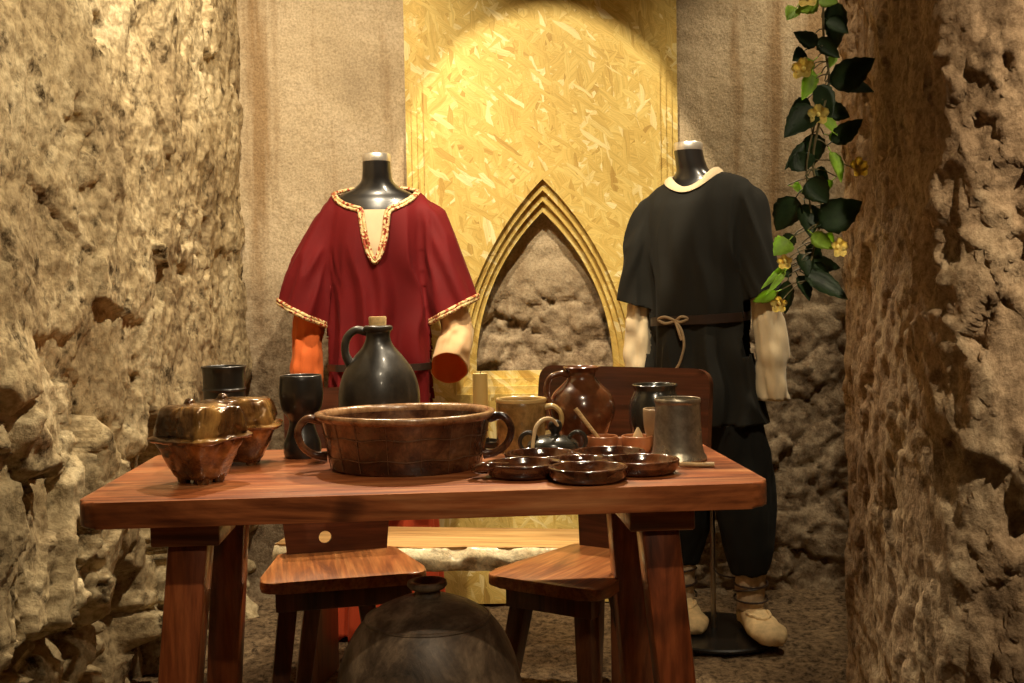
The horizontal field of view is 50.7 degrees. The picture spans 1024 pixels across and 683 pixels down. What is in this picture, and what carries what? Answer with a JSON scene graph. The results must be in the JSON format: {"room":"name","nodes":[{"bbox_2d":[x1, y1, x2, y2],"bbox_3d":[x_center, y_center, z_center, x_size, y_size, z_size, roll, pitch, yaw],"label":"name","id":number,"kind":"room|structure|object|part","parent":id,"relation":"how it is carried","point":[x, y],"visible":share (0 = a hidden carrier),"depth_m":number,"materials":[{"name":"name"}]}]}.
{"room":"museum exhibit","nodes":[
{"label":"museum exhibit","id":0,"kind":"room"},
{"bbox_2d":[0,0,258,682],"bbox_3d":[-1.093,-0.527,1.738,0.342,3.271,4.698,-1,2,1],"label":"wall","id":1,"kind":"structure","parent":0,"point":[122,227],"depth_m":2.60,"materials":[{"name":"stone"}]},
{"bbox_2d":[131,588,847,682],"bbox_3d":[0.418,1.017,1.846,3.600,0.036,4.800,-1,2,0],"label":"floor","id":2,"kind":"structure","parent":0,"point":[815,649],"depth_m":3.37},
{"bbox_2d":[260,387,425,682],"bbox_3d":[-0.424,0.563,2.672,0.395,0.877,0.367,-2,3,-13],"label":"wooden chair","id":3,"kind":"object","parent":2,"relation":"on","point":[356,566],"visible":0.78,"depth_m":2.61,"materials":[{"name":"brown wood"}]},
{"bbox_3d":[-0.538,0.811,2.521,0.057,0.399,0.135,0,3,19],"label":"leg","id":4,"kind":"part","parent":3,"relation":"part of","materials":[{"name":"brown wood"}]},
{"bbox_3d":[-0.521,0.800,2.760,0.057,0.399,0.135,-3,3,-45],"label":"leg","id":5,"kind":"part","parent":3,"relation":"part of","materials":[{"name":"brown wood"}]},
{"bbox_3d":[-0.460,0.340,2.804,0.279,0.442,0.078,-2,3,-13],"label":"backrest","id":6,"kind":"part","parent":3,"relation":"part of","materials":[{"name":"brown wood"}]},
{"bbox_3d":[-0.420,0.558,2.656,0.390,0.028,0.300,-2,3,-13],"label":"seat","id":7,"kind":"part","parent":3,"relation":"part of","materials":[{"name":"brown wood"}]},
{"bbox_3d":[-0.363,0.796,2.796,0.057,0.399,0.135,0,3,19],"label":"leg","id":8,"kind":"part","parent":3,"relation":"part of","materials":[{"name":"brown wood"}]},
{"bbox_2d":[276,152,479,642],"bbox_3d":[-0.432,0.178,3.538,0.645,1.574,0.379,-2,3,-18],"label":"mannequin","id":9,"kind":"object","parent":2,"relation":"on","point":[377,247],"visible":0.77,"depth_m":3.44},
{"bbox_2d":[80,444,766,682],"bbox_3d":[-0.160,0.636,2.248,1.245,0.759,0.615,-1,2,-4],"label":"wooden table","id":10,"kind":"object","parent":2,"relation":"on","point":[204,529],"visible":0.74,"depth_m":1.98,"materials":[{"name":"red wood"}]},
{"bbox_3d":[-0.614,0.699,1.989,0.124,0.671,0.134,-1,2,-4],"label":"leg","id":11,"kind":"part","parent":10,"relation":"part of","materials":[{"name":"red wood"}]},
{"bbox_2d":[147,398,252,484],"bbox_3d":[-0.603,0.191,2.085,0.166,0.161,0.167,1,3,32],"label":"lidded bowl","id":12,"kind":"object","parent":10,"relation":"on","point":[200,443],"visible":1,"depth_m":2.04,"materials":[{"name":"brown ceramic"}]},
{"bbox_3d":[-0.627,0.118,2.096,0.024,0.016,0.024,1,3,32],"label":"knob","id":13,"kind":"part","parent":12,"relation":"part of","materials":[{"name":"brown ceramic"}]},
{"bbox_3d":[-0.603,0.152,2.084,0.138,0.067,0.137,1,3,32],"label":"lid","id":14,"kind":"part","parent":12,"relation":"part of","materials":[{"name":"brown ceramic"}]},
{"bbox_2d":[201,364,245,399],"bbox_3d":[-0.652,0.155,2.453,0.100,0.201,0.100,-1,2,0],"label":"clay cup","id":15,"kind":"object","parent":10,"relation":"on","point":[229,379],"visible":0.54,"depth_m":2.41,"materials":[{"name":"black ceramic"}]},
{"bbox_3d":[-0.646,0.680,2.445,0.124,0.671,0.134,-1,2,-4],"label":"leg","id":16,"kind":"part","parent":10,"relation":"part of","materials":[{"name":"red wood"}]},
{"bbox_2d":[199,393,282,465],"bbox_3d":[-0.588,0.185,2.300,0.201,0.153,0.164,-1,2,-6],"label":"ceramic piece","id":17,"kind":"object","parent":10,"relation":"on","point":[260,413],"visible":0.59,"depth_m":2.25,"materials":[{"name":"brown ceramic"}]},
{"bbox_3d":[-0.615,0.117,2.294,0.023,0.016,0.023,-1,2,-6],"label":"knob","id":18,"kind":"part","parent":17,"relation":"part of","materials":[{"name":"brown ceramic"}]},
{"bbox_3d":[-0.590,0.147,2.298,0.168,0.061,0.136,-1,2,-6],"label":"lid","id":19,"kind":"part","parent":17,"relation":"part of","materials":[{"name":"brown ceramic"}]},
{"bbox_2d":[233,429,273,462],"bbox_3d":[-0.587,0.215,2.301,0.172,0.083,0.134,-1,2,-6],"label":"bowl","id":20,"kind":"object","parent":17,"relation":"attached to","point":[253,448],"depth_m":2.26,"materials":[{"name":"brown ceramic"}]},
{"bbox_2d":[279,373,322,458],"bbox_3d":[-0.465,0.164,2.389,0.097,0.182,0.097,-1,2,0],"label":"goblet","id":21,"kind":"object","parent":10,"relation":"on","point":[300,395],"visible":0.79,"depth_m":2.35,"materials":[{"name":"black ceramic"}]},
{"bbox_2d":[338,316,419,406],"bbox_3d":[-0.303,0.096,2.464,0.185,0.306,0.185,-1,2,0],"label":"jug","id":22,"kind":"object","parent":10,"relation":"on","point":[378,373],"visible":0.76,"depth_m":2.41,"materials":[{"name":"ceramic"}]},
{"bbox_3d":[-0.358,0.012,2.455,0.060,0.095,0.029,-1,2,-6],"label":"handle","id":23,"kind":"part","parent":22,"relation":"part of","materials":[{"name":"ceramic"}]},
{"bbox_2d":[294,403,514,476],"bbox_3d":[-0.219,0.200,2.221,0.353,0.119,0.350,-3,3,-45],"label":"bowl","id":24,"kind":"object","parent":10,"relation":"on","point":[396,439],"visible":0.99,"depth_m":2.12,"materials":[{"name":"brown ceramic"}]},
{"bbox_3d":[-0.410,0.198,2.205,0.067,0.098,0.019,-1,2,-8],"label":"handle","id":25,"kind":"part","parent":24,"relation":"part of","materials":[{"name":"brown ceramic"}]},
{"bbox_3d":[-0.027,0.191,2.205,0.067,0.098,0.019,-1,2,8],"label":"handle","id":26,"kind":"part","parent":24,"relation":"part of","materials":[{"name":"brown ceramic"}]},
{"bbox_2d":[472,370,496,448],"bbox_3d":[-0.072,0.155,2.484,0.092,0.178,0.092,-1,2,0],"label":"pillar candle","id":27,"kind":"object","parent":10,"relation":"on","point":[479,380],"visible":0.41,"depth_m":2.47,"materials":[{"name":"yellow wax"}]},
{"bbox_2d":[495,396,563,452],"bbox_3d":[0.031,0.186,2.420,0.142,0.118,0.116,1,3,43],"label":"mug","id":28,"kind":"object","parent":10,"relation":"on","point":[525,412],"visible":0.6,"depth_m":2.38,"materials":[{"name":"ceramic"}]},
{"bbox_3d":[0.094,0.177,2.417,0.046,0.080,0.027,-1,2,0],"label":"handle","id":29,"kind":"part","parent":28,"relation":"part of","materials":[{"name":"ceramic"}]},
{"bbox_2d":[518,417,587,449],"bbox_3d":[0.083,0.203,2.320,0.128,0.090,0.104,-3,3,-33],"label":"clay pot","id":30,"kind":"object","parent":10,"relation":"on","point":[553,440],"visible":0.79,"depth_m":2.30,"materials":[{"name":"grey ceramic"}]},
{"bbox_3d":[0.093,0.186,2.322,0.031,0.037,0.029,-1,2,0],"label":"knob","id":31,"kind":"part","parent":30,"relation":"part of","materials":[{"name":"black ceramic"}]},
{"bbox_2d":[470,446,679,485],"bbox_3d":[0.121,0.239,2.114,0.408,0.035,0.327,-1,2,-4],"label":"dish","id":32,"kind":"object","parent":10,"relation":"on","point":[595,465],"visible":1,"depth_m":2.07,"materials":[{"name":"ceramic"}]},
{"bbox_3d":[-0.047,0.242,2.065,0.066,0.031,0.061,-3,3,-38],"label":"handle","id":33,"kind":"part","parent":32,"relation":"part of","materials":[{"name":"ceramic"}]},
{"bbox_2d":[543,365,615,447],"bbox_3d":[0.161,0.149,2.477,0.154,0.184,0.154,0,3,24],"label":"pitcher","id":34,"kind":"object","parent":10,"relation":"on","point":[581,390],"visible":0.85,"depth_m":2.43,"materials":[{"name":"red ceramic"}]},
{"bbox_3d":[0.101,0.107,2.466,0.059,0.082,0.026,-1,2,-6],"label":"handle","id":35,"kind":"part","parent":34,"relation":"part of","materials":[{"name":"red ceramic"}]},
{"bbox_2d":[574,408,652,452],"bbox_3d":[0.222,0.194,2.366,0.172,0.101,0.068,-1,2,4],"label":"cup","id":36,"kind":"object","parent":10,"relation":"on","point":[636,439],"visible":0.73,"depth_m":2.35,"materials":[{"name":"ceramic"}]},
{"bbox_3d":[0.280,0.661,2.510,0.124,0.671,0.134,-1,2,-4],"label":"leg","id":37,"kind":"part","parent":10,"relation":"part of","materials":[{"name":"red wood"}]},
{"bbox_2d":[643,407,654,450],"bbox_3d":[0.325,0.194,2.387,0.071,0.094,0.071,-1,2,0],"label":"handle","id":38,"kind":"object","parent":10,"relation":"on","point":[648,412],"visible":0.3,"depth_m":2.37,"materials":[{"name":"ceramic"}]},
{"bbox_2d":[629,382,677,433],"bbox_3d":[0.328,0.167,2.475,0.120,0.141,0.120,-1,2,0],"label":"clay pot","id":39,"kind":"object","parent":10,"relation":"on","point":[644,394],"visible":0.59,"depth_m":2.44,"materials":[{"name":"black ceramic"}]},
{"bbox_3d":[0.312,0.680,2.054,0.124,0.671,0.134,-1,2,-4],"label":"leg","id":40,"kind":"part","parent":10,"relation":"part of","materials":[{"name":"red wood"}]},
{"bbox_2d":[651,396,706,461],"bbox_3d":[0.346,0.182,2.255,0.120,0.129,0.120,-1,2,0],"label":"pewter tankard","id":41,"kind":"object","parent":10,"relation":"on","point":[677,429],"visible":0.91,"depth_m":2.21,"materials":[{"name":"grey metal"}]},
{"bbox_2d":[679,462,713,466],"bbox_3d":[0.346,0.246,2.163,0.117,0.010,0.010,-1,3,10],"label":"wooden stick","id":42,"kind":"object","parent":10,"relation":"on","point":[681,464],"visible":0.58,"depth_m":2.15,"materials":[{"name":"brown wood"}]},
{"bbox_2d":[337,576,521,682],"bbox_3d":[-0.167,0.746,2.195,0.380,0.528,0.380,-1,2,0],"label":"clay jar","id":43,"kind":"object","parent":2,"relation":"on","point":[428,634],"visible":1,"depth_m":2.09,"materials":[{"name":"brown ceramic"}]},
{"bbox_2d":[272,527,620,682],"bbox_3d":[-0.130,0.763,3.041,1.040,0.420,0.291,-1,2,8],"label":"bench","id":44,"kind":"object","parent":2,"relation":"on","point":[439,549],"visible":0.3,"depth_m":3.00,"materials":[{"name":"brown wood"}]},
{"bbox_3d":[-0.552,0.793,3.126,0.040,0.366,0.200,-1,2,8],"label":"leg","id":45,"kind":"part","parent":44,"relation":"part of","materials":[{"name":"brown wood"}]},
{"bbox_3d":[0.299,0.784,3.007,0.040,0.366,0.200,-1,2,8],"label":"leg","id":46,"kind":"part","parent":44,"relation":"part of","materials":[{"name":"brown wood"}]},
{"bbox_2d":[403,0,677,603],"bbox_3d":[0.110,-0.517,3.836,0.968,2.900,0.080,-1,2,0],"label":"board panel","id":47,"kind":"object","parent":2,"relation":"on","point":[516,111],"visible":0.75,"depth_m":3.79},
{"bbox_2d":[489,365,712,682],"bbox_3d":[0.175,0.533,2.621,0.490,0.920,0.462,1,3,33],"label":"wooden chair","id":48,"kind":"object","parent":2,"relation":"on","point":[575,580],"visible":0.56,"depth_m":2.56,"materials":[{"name":"brown wood"}]},
{"bbox_3d":[-0.007,0.801,2.541,0.135,0.399,0.057,-2,3,-25],"label":"leg","id":49,"kind":"part","parent":48,"relation":"part of","materials":[{"name":"brown wood"}]},
{"bbox_3d":[0.165,0.550,2.606,0.308,0.028,0.390,1,3,33],"label":"seat","id":50,"kind":"part","parent":48,"relation":"part of","materials":[{"name":"brown wood"}]},
{"bbox_3d":[0.172,0.803,2.425,0.057,0.399,0.135,-1,2,1],"label":"leg","id":51,"kind":"part","parent":48,"relation":"part of","materials":[{"name":"brown wood"}]},
{"bbox_3d":[0.212,0.787,2.778,0.057,0.399,0.135,-1,2,1],"label":"leg","id":52,"kind":"part","parent":48,"relation":"part of","materials":[{"name":"brown wood"}]},
{"bbox_3d":[0.298,0.788,2.722,0.135,0.399,0.057,-2,3,-25],"label":"leg","id":53,"kind":"part","parent":48,"relation":"part of","materials":[{"name":"brown wood"}]},
{"bbox_3d":[0.274,0.307,2.771,0.490,0.484,0.083,1,3,33],"label":"backrest","id":54,"kind":"part","parent":48,"relation":"part of","materials":[{"name":"brown wood"}]},
{"bbox_2d":[617,141,790,654],"bbox_3d":[0.602,0.153,3.429,0.545,1.567,0.400,0,3,24],"label":"mannequin","id":55,"kind":"object","parent":2,"relation":"on","point":[698,249],"visible":0.73,"depth_m":3.33},
{"bbox_2d":[236,0,849,600],"bbox_3d":[0.389,-0.646,3.930,3.276,3.260,0.099,-1,2,0],"label":"wall","id":56,"kind":"structure","parent":0,"point":[322,82],"depth_m":3.90,"materials":[{"name":"stone"}]},
{"bbox_2d":[838,0,1023,682],"bbox_3d":[1.375,-0.569,1.737,1.246,3.272,4.696,-1,2,0],"label":"wall","id":57,"kind":"structure","parent":0,"point":[932,271],"depth_m":2.11,"materials":[{"name":"brown stone"}]},
{"bbox_3d":[0.362,-2.202,1.707,3.600,0.080,4.800,-1,2,0],"label":"ceiling","id":58,"kind":"structure","parent":0,"visible":0},
{"bbox_2d":[753,0,874,313],"bbox_3d":[0.660,-1.133,2.370,0.275,2.144,0.097,-1,2,-4],"label":"garland","id":59,"kind":"object","parent":58,"relation":"hanging from","point":[837,215],"visible":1,"depth_m":2.39,"materials":[{"name":"green plant"}]},
{"bbox_2d":[770,296,786,311],"bbox_3d":[0.590,-0.082,2.387,0.038,0.036,0.016,0,3,22],"label":"flower","id":60,"kind":"object","parent":59,"relation":"on","point":[778,304],"depth_m":2.39,"materials":[{"name":"yellow plant"}]},
{"bbox_2d":[777,254,791,268],"bbox_3d":[0.600,-0.176,2.381,0.032,0.032,0.018,-1,2,0],"label":"flower","id":61,"kind":"object","parent":59,"relation":"on","point":[784,262],"depth_m":2.38,"materials":[{"name":"yellow plant"}]},
{"bbox_2d":[791,57,813,78],"bbox_3d":[0.636,-0.598,2.362,0.052,0.048,0.022,0,3,31],"label":"flower","id":62,"kind":"object","parent":59,"relation":"on","point":[803,68],"depth_m":2.37,"materials":[{"name":"yellow plant"}]},
{"bbox_2d":[799,0,816,6],"bbox_3d":[0.643,-0.752,2.354,0.049,0.047,0.022,-1,2,0],"label":"flower","id":63,"kind":"object","parent":59,"relation":"on","point":[802,3],"depth_m":2.35,"materials":[{"name":"yellow plant"}]},
{"bbox_3d":[0.659,-1.145,2.376,0.172,2.120,0.057,-1,2,0],"label":"stem","id":64,"kind":"part","parent":59,"relation":"part of","materials":[{"name":"green plant"}]},
{"bbox_2d":[807,104,829,123],"bbox_3d":[0.671,-0.497,2.367,0.048,0.045,0.018,-1,3,11],"label":"flower","id":65,"kind":"object","parent":59,"relation":"on","point":[816,114],"depth_m":2.37,"materials":[{"name":"yellow plant"}]},
{"bbox_2d":[831,237,847,256],"bbox_3d":[0.719,-0.208,2.381,0.046,0.044,0.015,-2,3,-22],"label":"flower","id":66,"kind":"object","parent":59,"relation":"on","point":[840,246],"depth_m":2.38,"materials":[{"name":"yellow plant"}]},
{"bbox_2d":[850,157,868,175],"bbox_3d":[0.761,-0.384,2.372,0.048,0.045,0.020,-2,3,-17],"label":"flower","id":67,"kind":"object","parent":59,"relation":"on","point":[859,166],"depth_m":2.37,"materials":[{"name":"yellow plant"}]}
]}

